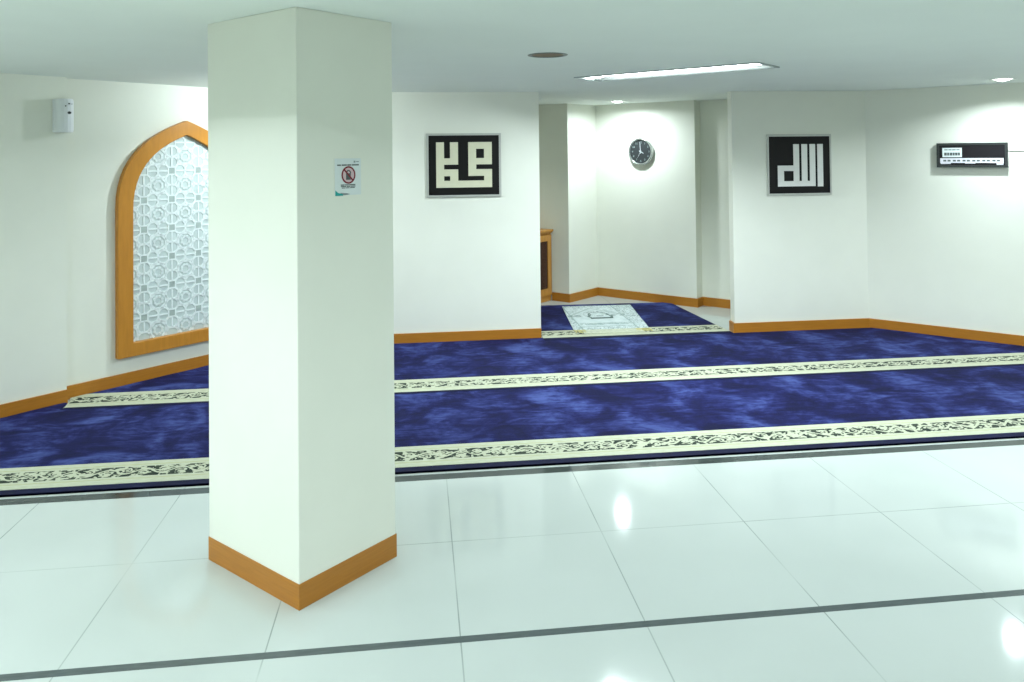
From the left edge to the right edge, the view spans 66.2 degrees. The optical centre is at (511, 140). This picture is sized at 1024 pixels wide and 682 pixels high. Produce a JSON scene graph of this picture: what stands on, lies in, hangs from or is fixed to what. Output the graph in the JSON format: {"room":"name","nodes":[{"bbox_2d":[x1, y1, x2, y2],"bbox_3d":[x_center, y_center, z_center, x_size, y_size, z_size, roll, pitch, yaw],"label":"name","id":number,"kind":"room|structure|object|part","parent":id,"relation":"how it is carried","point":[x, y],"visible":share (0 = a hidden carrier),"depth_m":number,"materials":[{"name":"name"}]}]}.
{"room":"mosque","nodes":[
{"label":"mosque","id":0,"kind":"room"},
{"bbox_2d":[0,73,208,403],"bbox_3d":[-4.666,0.722,4.277,0.290,2.400,7.908,-1,-1,38],"label":"wall","id":1,"kind":"structure","parent":0,"point":[58,190],"depth_m":5.79,"materials":[{"name":"paint"}]},
{"bbox_2d":[0,389,67,417],"bbox_3d":[-5.124,1.862,3.412,0.016,0.100,6.000,-1,-1,38],"label":"baseboard","id":2,"kind":"structure","parent":1,"relation":"attached to","point":[37,402],"depth_m":5.59,"materials":[{"name":"orange wood"}]},
{"bbox_2d":[52,98,73,132],"bbox_3d":[-3.275,-0.179,5.749,0.111,0.245,0.128,-1,-1,38],"label":"air freshener","id":3,"kind":"object","parent":1,"relation":"attached to","point":[62,108],"visible":1,"depth_m":5.71,"materials":[{"name":"white plastic"}]},
{"bbox_3d":[-3.312,-0.179,5.778,0.015,0.237,0.128,-1,-1,38],"label":"plate","id":4,"kind":"part","parent":3,"relation":"part of","materials":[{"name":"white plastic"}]},
{"bbox_2d":[115,121,208,359],"bbox_3d":[-2.739,0.776,6.594,0.054,1.876,1.150,-1,-1,38],"label":"lattice panel","id":5,"kind":"object","parent":1,"relation":"attached to","point":[162,259],"visible":0.67,"depth_m":6.44,"materials":[{"name":"wood"},{"name":"white patterned plaster"}]},
{"bbox_3d":[-2.755,0.783,6.606,0.012,1.660,0.920,-1,-1,38],"label":"backing panel","id":6,"kind":"part","parent":5,"relation":"part of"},
{"bbox_2d":[67,328,540,399],"bbox_3d":[-1.699,1.891,7.101,4.029,0.100,0.826,0,-1,-26],"label":"baseboard","id":7,"kind":"structure","parent":1,"relation":"attached to","point":[74,390],"depth_m":6.67,"materials":[{"name":"orange wood"}]},
{"bbox_2d":[208,7,396,610],"bbox_3d":[-0.950,0.671,3.537,0.658,2.400,0.527,-1,-1,38],"label":"pillar","id":8,"kind":"structure","parent":0,"point":[302,425],"depth_m":3.31,"materials":[{"name":"paint"}]},
{"bbox_3d":[-0.938,1.820,3.517,0.658,0.101,0.527,-1,-1,38],"label":"skirting","id":9,"kind":"part","parent":8,"relation":"part of","materials":[{"name":"orange wood"}]},
{"bbox_2d":[334,158,360,195],"bbox_3d":[-0.698,0.157,3.342,0.004,0.157,0.141,-1,-1,38],"label":"sign","id":10,"kind":"object","parent":8,"relation":"attached to","point":[347,170],"visible":1,"depth_m":3.34,"materials":[{"name":"white paper"}]},
{"bbox_2d":[337,164,358,165],"bbox_3d":[-0.698,0.106,3.343,0.001,0.005,0.117,-1,-1,38],"label":"print","id":11,"kind":"object","parent":10,"relation":"attached to","point":[342,164],"depth_m":3.34},
{"bbox_2d":[341,184,354,187],"bbox_3d":[-0.697,0.196,3.341,0.001,0.017,0.079,-1,-1,38],"label":"print","id":12,"kind":"object","parent":10,"relation":"attached to","point":[344,184],"depth_m":3.34},
{"bbox_2d":[392,92,540,333],"bbox_3d":[-0.964,0.741,7.568,2.474,2.400,0.142,0,-1,-7],"label":"wall","id":13,"kind":"structure","parent":0,"point":[460,263],"depth_m":7.57,"materials":[{"name":"paint"}]},
{"bbox_2d":[426,133,500,197],"bbox_3d":[-0.464,0.240,7.562,0.720,0.612,0.013,0,-1,-7],"label":"picture","id":14,"kind":"object","parent":13,"relation":"attached to","point":[457,164],"visible":1,"depth_m":7.56,"materials":[{"name":"black paint"},{"name":"cream paint"},{"name":"grey metal"}]},
{"bbox_2d":[0,296,1023,681],"bbox_3d":[0.265,1.921,4.227,17.500,0.100,12.800,0,-1,-7],"label":"floor","id":15,"kind":"structure","parent":0,"point":[895,563],"depth_m":3.28,"materials":[{"name":"tile"}]},
{"bbox_2d":[0,365,1023,496],"bbox_3d":[1.003,1.877,5.438,11.672,0.013,1.622,0,-1,-7],"label":"carpet","id":16,"kind":"object","parent":15,"relation":"on","point":[49,450],"visible":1,"depth_m":5.15,"materials":[{"name":"blue carpet"}]},
{"bbox_2d":[61,328,1023,409],"bbox_3d":[0.911,1.903,6.882,8.598,0.013,1.598,0,-1,-7],"label":"carpet","id":17,"kind":"object","parent":15,"relation":"on","point":[476,365],"visible":0.85,"depth_m":6.71,"materials":[{"name":"blue carpet"}]},
{"bbox_2d":[540,228,552,302],"bbox_3d":[0.073,1.526,9.319,0.344,0.870,0.990,-1,-1,38],"label":"base cabinet","id":18,"kind":"object","parent":15,"relation":"on","point":[545,234],"visible":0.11,"depth_m":9.52,"materials":[{"name":"brown wood"}]},
{"bbox_3d":[0.329,1.515,9.421,0.004,0.578,0.330,-1,-1,38],"label":"glass pane","id":19,"kind":"part","parent":18,"relation":"part of","materials":[{"name":"brown glass"}]},
{"bbox_3d":[0.067,1.120,9.327,0.340,0.060,0.990,-1,-1,38],"label":"cornice","id":20,"kind":"part","parent":18,"relation":"part of","materials":[{"name":"brown wood"}]},
{"bbox_2d":[541,302,732,339],"bbox_3d":[1.148,1.928,8.471,1.882,0.013,1.702,0,-1,-7],"label":"carpet","id":21,"kind":"object","parent":15,"relation":"on","point":[665,319],"visible":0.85,"depth_m":8.19,"materials":[{"name":"blue carpet"}]},
{"bbox_2d":[562,305,652,333],"bbox_3d":[1.002,1.920,8.466,0.804,0.006,1.422,-1,-1,-2],"label":"mat","id":22,"kind":"object","parent":21,"relation":"on","point":[598,319],"visible":1,"depth_m":8.38,"materials":[{"name":"beige fabric"}]},
{"bbox_2d":[0,0,1023,105],"bbox_3d":[0.239,-0.609,4.271,17.500,0.160,12.800,0,-1,-7],"label":"ceiling","id":23,"kind":"structure","parent":0,"point":[438,45],"depth_m":4.21,"materials":[{"name":"paint"}]},
{"bbox_2d":[528,52,567,57],"bbox_3d":[0.217,-0.552,4.793,0.246,0.074,0.246,0,-1,-7],"label":"recessed light","id":24,"kind":"object","parent":23,"relation":"in","point":[545,54],"visible":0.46,"depth_m":4.87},
{"bbox_2d":[574,62,779,80],"bbox_3d":[1.198,-0.549,5.900,1.496,0.093,0.396,-1,-1,38],"label":"fluorescent ceiling light","id":25,"kind":"object","parent":23,"relation":"attached to","point":[754,65],"visible":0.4,"depth_m":5.94,"materials":[{"name":"white plastic"}]},
{"bbox_2d":[990,78,1016,80],"bbox_3d":[4.239,-0.553,6.783,0.206,0.087,0.206,0,-1,-7],"label":"recessed light","id":26,"kind":"object","parent":23,"relation":"in","point":[999,79],"visible":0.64,"depth_m":6.75,"materials":[{"name":"silver metal"}]},
{"bbox_2d":[539,99,729,299],"bbox_3d":[0.841,0.746,8.946,5.555,2.400,2.343,0,-1,-7],"label":"wall","id":27,"kind":"structure","parent":0,"point":[659,226],"depth_m":9.52,"materials":[{"name":"paint"}]},
{"bbox_2d":[628,138,653,165],"bbox_3d":[1.565,0.141,9.532,0.336,0.336,0.045,-1,-1,38],"label":"wall clock","id":28,"kind":"object","parent":27,"relation":"attached to","point":[641,151],"visible":1,"depth_m":9.52,"materials":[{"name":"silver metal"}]},
{"bbox_2d":[552,287,730,308],"bbox_3d":[2.188,1.885,9.082,3.520,0.100,0.600,-1,-1,25],"label":"baseboard","id":29,"kind":"structure","parent":27,"relation":"attached to","point":[641,296],"depth_m":9.47,"materials":[{"name":"orange wood"}]},
{"bbox_2d":[727,91,868,322],"bbox_3d":[2.933,0.707,7.947,1.503,2.400,0.132,0,-1,-7],"label":"wall","id":30,"kind":"structure","parent":0,"point":[793,257],"depth_m":7.87,"materials":[{"name":"paint"}]},
{"bbox_2d":[767,134,831,195],"bbox_3d":[2.884,0.246,7.878,0.674,0.612,0.013,0,-1,-7],"label":"picture","id":31,"kind":"object","parent":30,"relation":"attached to","point":[797,164],"visible":1,"depth_m":7.88,"materials":[{"name":"black paper"}]},
{"bbox_2d":[729,318,1023,345],"bbox_3d":[4.867,1.818,6.803,5.767,0.100,0.828,-1,-1,28],"label":"baseboard","id":32,"kind":"structure","parent":30,"relation":"attached to","point":[994,337],"depth_m":7.78,"materials":[{"name":"orange wood"}]},
{"bbox_2d":[865,82,1023,335],"bbox_3d":[5.468,0.658,6.617,4.600,2.400,0.200,-1,-1,38],"label":"wall","id":33,"kind":"structure","parent":0,"point":[945,245],"depth_m":7.53,"materials":[{"name":"paint"}]},
{"bbox_2d":[936,142,1008,167],"bbox_3d":[4.315,0.141,7.368,0.580,0.230,0.051,-1,-1,38],"label":"display box","id":34,"kind":"object","parent":33,"relation":"attached to","point":[995,154],"visible":1,"depth_m":7.34,"materials":[{"name":"black plastic"}]},
{"bbox_2d":[944,153,959,155],"bbox_3d":[4.177,0.133,7.450,0.132,0.027,0.006,-1,-1,38],"label":"print","id":35,"kind":"object","parent":34,"relation":"on","point":[945,154],"depth_m":7.46},
{"bbox_2d":[1008,149,1023,150],"bbox_3d":[5.186,0.077,6.710,1.600,0.014,0.010,-1,-1,38],"label":"cable conduit","id":36,"kind":"object","parent":33,"relation":"attached to","point":[1008,149],"visible":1,"depth_m":7.16,"materials":[{"name":"paint"}]}
]}

